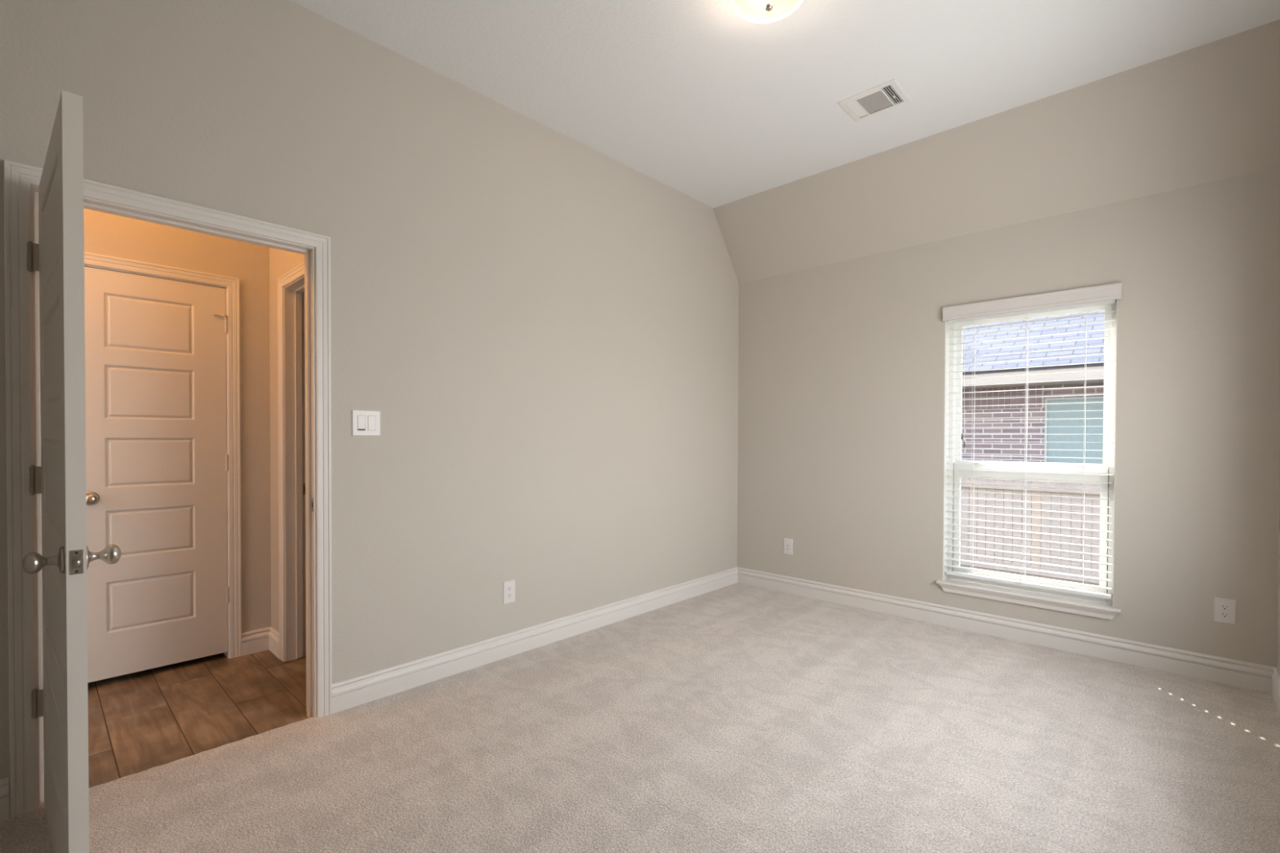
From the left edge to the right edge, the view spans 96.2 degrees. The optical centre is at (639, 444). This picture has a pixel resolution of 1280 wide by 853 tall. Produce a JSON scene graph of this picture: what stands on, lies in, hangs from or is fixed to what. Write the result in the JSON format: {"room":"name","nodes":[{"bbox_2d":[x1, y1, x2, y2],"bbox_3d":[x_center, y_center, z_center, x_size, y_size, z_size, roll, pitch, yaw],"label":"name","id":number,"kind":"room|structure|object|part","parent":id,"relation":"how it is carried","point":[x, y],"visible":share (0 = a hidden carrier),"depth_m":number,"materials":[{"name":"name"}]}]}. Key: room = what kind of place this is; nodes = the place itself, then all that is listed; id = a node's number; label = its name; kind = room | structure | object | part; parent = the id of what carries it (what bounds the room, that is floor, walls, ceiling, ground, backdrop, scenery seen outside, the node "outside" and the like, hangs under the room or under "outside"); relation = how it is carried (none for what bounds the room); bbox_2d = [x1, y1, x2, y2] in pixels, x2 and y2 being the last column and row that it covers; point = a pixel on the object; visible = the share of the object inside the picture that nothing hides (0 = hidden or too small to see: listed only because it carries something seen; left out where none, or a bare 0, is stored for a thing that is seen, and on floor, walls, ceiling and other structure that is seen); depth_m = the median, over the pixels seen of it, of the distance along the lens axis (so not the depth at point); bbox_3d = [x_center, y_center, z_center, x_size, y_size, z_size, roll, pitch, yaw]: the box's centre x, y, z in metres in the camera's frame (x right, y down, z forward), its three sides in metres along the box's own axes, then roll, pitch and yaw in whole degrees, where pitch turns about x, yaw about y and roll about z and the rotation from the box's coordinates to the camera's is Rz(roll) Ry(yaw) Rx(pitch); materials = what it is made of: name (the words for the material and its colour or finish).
{"room":"empty bedroom","nodes":[
{"label":"empty bedroom","id":0,"kind":"room"},
{"bbox_2d":[84,208,271,632],"bbox_3d":[-3.263,-0.165,2.232,0.120,2.770,3.373,1,1,43],"label":"wall","id":1,"kind":"structure","parent":0,"point":[104,233],"depth_m":3.25,"materials":[{"name":"beige paint"}]},
{"bbox_2d":[84,266,229,682],"bbox_3d":[-2.484,0.150,2.953,0.103,2.014,0.613,1,1,43],"label":"door","id":2,"kind":"structure","parent":1,"relation":"in","point":[157,460],"depth_m":2.96,"materials":[{"name":"beige paint"}]},
{"bbox_3d":[-2.641,0.264,2.763,0.068,0.065,0.065,1,1,43],"label":"knob","id":3,"kind":"part","parent":2,"relation":"part of","materials":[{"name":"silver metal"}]},
{"bbox_2d":[84,251,241,658],"bbox_3d":[-2.535,0.136,2.997,0.137,2.119,0.732,1,1,43],"label":"door frame","id":4,"kind":"structure","parent":1,"relation":"attached to","point":[231,284],"depth_m":3.19,"materials":[{"name":"white paint"}]},
{"bbox_2d":[240,626,270,656],"bbox_3d":[-2.195,1.127,3.285,0.017,0.128,0.153,1,1,43],"label":"baseboard","id":5,"kind":"structure","parent":1,"relation":"attached to","point":[255,641],"depth_m":3.28,"materials":[{"name":"white paint"}]},
{"bbox_2d":[269,247,304,632],"bbox_3d":[-1.740,-0.170,3.032,0.999,2.770,0.120,1,1,43],"label":"wall","id":6,"kind":"structure","parent":0,"point":[281,261],"depth_m":3.27,"materials":[{"name":"beige paint"}]},
{"bbox_2d":[268,626,280,659],"bbox_3d":[-2.070,1.128,3.260,0.232,0.128,0.017,1,1,43],"label":"baseboard","id":7,"kind":"structure","parent":6,"relation":"attached to","point":[273,635],"depth_m":3.26,"materials":[{"name":"white paint"}]},
{"bbox_2d":[277,262,306,662],"bbox_3d":[-1.670,0.145,2.957,0.770,2.107,0.137,1,1,43],"label":"door frame","id":8,"kind":"structure","parent":6,"relation":"attached to","point":[291,286],"depth_m":3.16,"materials":[{"name":"white paint"}]},
{"bbox_3d":[-1.871,0.252,3.215,0.002,0.062,0.026,1,1,43],"label":"strike plate","id":9,"kind":"part","parent":8,"relation":"part of","materials":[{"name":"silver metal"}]},
{"bbox_2d":[0,0,738,816],"bbox_3d":[-0.991,-0.347,3.011,0.116,3.130,5.226,1,1,43],"label":"wall","id":10,"kind":"structure","parent":0,"point":[541,329],"depth_m":2.90,"materials":[{"name":"beige paint"}]},
{"bbox_2d":[22,89,120,852],"bbox_3d":[-1.656,0.180,1.639,0.873,2.016,0.171,1,1,41],"label":"door","id":11,"kind":"structure","parent":10,"relation":"in","point":[64,562],"depth_m":1.38,"materials":[{"name":"beige paint"}]},
{"bbox_3d":[-1.954,-0.608,1.876,0.053,0.089,0.005,0,1,-39],"label":"hinge plate","id":12,"kind":"part","parent":11,"relation":"part of","materials":[{"name":"silver metal"}]},
{"bbox_3d":[-1.957,0.117,1.886,0.010,0.089,0.052,1,1,41],"label":"hinge plate","id":13,"kind":"part","parent":11,"relation":"part of","materials":[{"name":"silver metal"}]},
{"bbox_3d":[-1.958,0.850,1.893,0.053,0.089,0.005,0,1,-39],"label":"hinge plate","id":14,"kind":"part","parent":11,"relation":"part of","materials":[{"name":"silver metal"}]},
{"bbox_3d":[-1.414,0.279,1.361,0.065,0.065,0.068,1,1,41],"label":"knob","id":15,"kind":"part","parent":11,"relation":"part of","materials":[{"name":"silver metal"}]},
{"bbox_3d":[-1.335,0.280,1.361,0.002,0.057,0.024,1,1,41],"label":"latch plate","id":16,"kind":"part","parent":11,"relation":"part of","materials":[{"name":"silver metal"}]},
{"bbox_3d":[-1.346,0.279,1.439,0.065,0.065,0.068,1,1,41],"label":"knob","id":17,"kind":"part","parent":11,"relation":"part of","materials":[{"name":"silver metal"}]},
{"bbox_2d":[3,159,332,818],"bbox_3d":[-1.738,0.151,2.226,0.150,2.111,0.958,1,1,43],"label":"door frame","id":18,"kind":"structure","parent":10,"relation":"attached to","point":[21,181],"depth_m":1.92,"materials":[{"name":"white paint"}]},
{"bbox_2d":[351,409,380,435],"bbox_3d":[-1.258,-0.097,2.641,0.008,0.118,0.127,1,1,43],"label":"light switch","id":19,"kind":"object","parent":10,"relation":"attached to","point":[364,423],"visible":1,"depth_m":2.64,"materials":[{"name":"white plastic"}]},
{"bbox_2d":[502,579,515,604],"bbox_3d":[-0.731,0.828,3.215,0.008,0.124,0.079,1,1,43],"label":"wall outlet","id":20,"kind":"object","parent":10,"relation":"attached to","point":[508,587],"visible":1,"depth_m":3.21,"materials":[{"name":"white plastic"}]},
{"bbox_2d":[506,586,512,591],"bbox_3d":[-0.729,0.809,3.213,0.002,0.029,0.035,1,1,43],"label":"receptacle","id":21,"kind":"object","parent":20,"relation":"attached to","point":[509,588],"depth_m":3.21,"materials":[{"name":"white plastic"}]},
{"bbox_2d":[506,592,512,598],"bbox_3d":[-0.729,0.848,3.214,0.002,0.029,0.035,1,1,43],"label":"receptacle","id":22,"kind":"object","parent":20,"relation":"attached to","point":[509,595],"depth_m":3.21,"materials":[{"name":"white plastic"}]},
{"bbox_2d":[332,567,737,714],"bbox_3d":[-0.266,1.118,3.705,0.017,0.128,3.201,1,1,43],"label":"baseboard","id":23,"kind":"structure","parent":10,"relation":"attached to","point":[353,692],"depth_m":3.18,"materials":[{"name":"white paint"}]},
{"bbox_2d":[0,582,1279,852],"bbox_3d":[-0.983,1.215,2.248,5.176,0.035,6.306,1,1,43],"label":"floor","id":24,"kind":"structure","parent":0,"point":[738,717],"depth_m":2.25,"materials":[{"name":"beige carpet"}]},
{"bbox_2d":[290,0,1279,208],"bbox_3d":[0.049,-1.904,1.746,3.332,0.120,4.833,1,1,43],"label":"ceiling","id":25,"kind":"structure","parent":0,"point":[717,103],"depth_m":2.76,"materials":[{"name":"white paint"}]},
{"bbox_2d":[740,0,791,12],"bbox_3d":[0.514,-1.790,2.289,0.296,0.119,0.296,1,1,43],"label":"ceiling light","id":26,"kind":"object","parent":25,"relation":"attached to","point":[760,6],"visible":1,"depth_m":2.35,"materials":[{"name":"white glass"}]},
{"bbox_2d":[837,79,911,121],"bbox_3d":[1.268,-1.850,3.109,0.301,0.013,0.251,1,1,43],"label":"ceiling vent","id":27,"kind":"object","parent":25,"relation":"in","point":[889,95],"visible":1,"depth_m":3.10,"materials":[{"name":"white metal"}]},
{"bbox_2d":[712,19,1279,283],"bbox_3d":[1.883,-1.661,3.713,3.476,0.643,0.543,1,1,43],"label":"sloped ceiling","id":28,"kind":"structure","parent":0,"point":[1210,112],"depth_m":3.24,"materials":[{"name":"beige paint"}]},
{"bbox_2d":[737,167,1279,667],"bbox_3d":[2.006,-0.062,3.868,3.476,2.557,0.170,1,1,43],"label":"wall","id":29,"kind":"structure","parent":0,"point":[841,365],"depth_m":3.24,"materials":[{"name":"beige paint"}]},
{"bbox_2d":[783,537,792,555],"bbox_3d":[1.167,0.809,4.540,0.076,0.124,0.016,1,1,43],"label":"wall outlet","id":30,"kind":"object","parent":29,"relation":"attached to","point":[788,543],"visible":1,"depth_m":4.54,"materials":[{"name":"white plastic"}]},
{"bbox_2d":[737,567,1275,693],"bbox_3d":[1.939,1.123,3.814,3.076,0.128,0.017,1,1,43],"label":"baseboard","id":31,"kind":"structure","parent":29,"relation":"attached to","point":[1251,676],"depth_m":3.40,"materials":[{"name":"white paint"}]},
{"bbox_2d":[936,299,1120,620],"bbox_3d":[2.354,0.065,3.513,0.928,1.807,0.211,1,1,43],"label":"window","id":32,"kind":"structure","parent":29,"relation":"in","point":[1096,608],"depth_m":3.50,"materials":[{"name":"white plastic"}]},
{"bbox_3d":[2.323,0.911,3.492,0.928,0.018,0.126,1,1,43],"label":"sill","id":33,"kind":"part","parent":32,"relation":"part of","materials":[{"name":"white paint"}]},
{"bbox_3d":[2.382,0.499,3.553,0.794,0.736,0.038,1,1,43],"label":"sash","id":34,"kind":"part","parent":32,"relation":"part of","materials":[{"name":"white plastic"}]},
{"bbox_2d":[942,282,1122,599],"bbox_3d":[2.326,-0.012,3.475,0.892,1.746,0.106,1,1,43],"label":"window blind","id":35,"kind":"object","parent":32,"relation":"attached to","point":[1108,294],"visible":1,"depth_m":3.46,"materials":[{"name":"white plastic"}]},
{"bbox_3d":[2.072,-0.406,3.680,0.019,0.790,0.003,1,1,43],"label":"tilt cord","id":36,"kind":"part","parent":35,"relation":"part of","materials":[{"name":"white fabric"}]},
{"bbox_3d":[2.137,0.021,3.688,0.002,1.643,0.056,1,1,43],"label":"ladder cord","id":37,"kind":"part","parent":35,"relation":"part of","materials":[{"name":"white fabric"}]},
{"bbox_3d":[2.126,0.022,3.658,0.001,1.645,0.002,1,1,43],"label":"lift cord","id":38,"kind":"part","parent":35,"relation":"part of","materials":[{"name":"white fabric"}]},
{"bbox_3d":[2.314,0.010,3.455,0.034,1.615,0.004,1,1,43],"label":"pull cord","id":39,"kind":"part","parent":35,"relation":"part of","materials":[{"name":"white fabric"}]},
{"bbox_3d":[2.344,0.024,3.493,0.002,1.643,0.056,1,1,43],"label":"ladder cord","id":40,"kind":"part","parent":35,"relation":"part of","materials":[{"name":"white fabric"}]},
{"bbox_3d":[2.333,0.025,3.463,0.001,1.645,0.002,1,1,43],"label":"lift cord","id":41,"kind":"part","parent":35,"relation":"part of","materials":[{"name":"white fabric"}]},
{"bbox_3d":[2.336,0.852,3.508,0.844,0.018,0.052,1,1,43],"label":"rail","id":42,"kind":"part","parent":35,"relation":"part of","materials":[{"name":"white plastic"}]},
{"bbox_3d":[2.551,0.026,3.298,0.002,1.643,0.056,1,1,43],"label":"ladder cord","id":43,"kind":"part","parent":35,"relation":"part of","materials":[{"name":"white fabric"}]},
{"bbox_3d":[2.412,-0.335,3.572,0.782,0.948,0.030,1,1,43],"label":"sash","id":44,"kind":"part","parent":32,"relation":"part of","materials":[{"name":"white plastic"}]},
{"bbox_2d":[1213,597,1235,625],"bbox_3d":[2.933,0.838,2.881,0.076,0.122,0.008,1,1,43],"label":"wall outlet","id":45,"kind":"object","parent":29,"relation":"attached to","point":[1224,610],"visible":1,"depth_m":2.88,"materials":[{"name":"white plastic"}]},
{"bbox_2d":[1219,604,1230,610],"bbox_3d":[2.931,0.818,2.879,0.035,0.029,0.002,1,1,43],"label":"receptacle","id":46,"kind":"object","parent":45,"relation":"attached to","point":[1222,606],"depth_m":2.88,"materials":[{"name":"white plastic"}]},
{"bbox_2d":[1219,612,1230,618],"bbox_3d":[2.931,0.857,2.879,0.035,0.029,0.002,1,1,43],"label":"receptacle","id":47,"kind":"object","parent":45,"relation":"attached to","point":[1222,615],"depth_m":2.88,"materials":[{"name":"white plastic"}]},
{"bbox_2d":[1276,486,1279,674],"bbox_3d":[1.333,-0.289,0.806,0.140,3.080,5.206,1,1,43],"label":"wall","id":48,"kind":"structure","parent":0,"point":[1278,586],"depth_m":2.73,"materials":[{"name":"beige paint"}]},
{"bbox_2d":[1271,667,1279,715],"bbox_3d":[1.306,1.156,0.914,0.017,0.128,5.106,1,1,43],"label":"baseboard","id":49,"kind":"structure","parent":48,"relation":"attached to","point":[1276,676],"depth_m":2.66,"materials":[{"name":"white paint"}]},
{"label":"outside","id":50,"kind":"structure","parent":0,"visible":0},
{"bbox_3d":[11.218,1.805,12.994,32.000,0.100,25.724,1,1,43],"label":"ground","id":51,"kind":"structure","parent":50,"visible":0},
{"bbox_2d":[960,478,1100,586],"bbox_3d":[4.356,0.997,6.886,5.576,1.561,0.059,1,1,43],"label":"window pane","id":52,"kind":"object","parent":51,"relation":"on","point":[1088,494],"visible":0.06,"depth_m":6.68,"materials":[{"name":"glass"}]},
{"bbox_3d":[4.318,1.462,6.909,5.500,0.089,0.034,1,1,43],"label":"rail","id":53,"kind":"part","parent":52,"relation":"part of","materials":[{"name":"white plastic"}]},
{"bbox_3d":[4.321,0.493,6.897,5.500,0.089,0.034,1,1,43],"label":"rail","id":54,"kind":"part","parent":52,"relation":"part of","materials":[{"name":"white plastic"}]},
{"bbox_2d":[961,310,1104,571],"bbox_3d":[9.065,-1.292,11.392,18.000,6.118,10.232,1,1,43],"label":"house","id":55,"kind":"structure","parent":51,"relation":"on","point":[1091,442],"depth_m":8.29,"materials":[{"name":"brick"}]},
{"bbox_3d":[6.198,0.333,7.931,0.960,1.915,0.020,1,1,43],"label":"screen pane","id":56,"kind":"part","parent":55,"relation":"part of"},
{"bbox_3d":[-1.579,-0.288,0.043,3.332,3.080,0.100,1,1,43],"label":"wall","id":57,"kind":"structure","parent":0,"visible":0},
{"bbox_2d":[0,777,9,822],"bbox_3d":[-2.347,1.138,1.498,0.017,0.128,0.945,1,1,43],"label":"baseboard","id":58,"kind":"structure","parent":57,"relation":"attached to","point":[4,783],"depth_m":1.83,"materials":[{"name":"white paint"}]}
]}

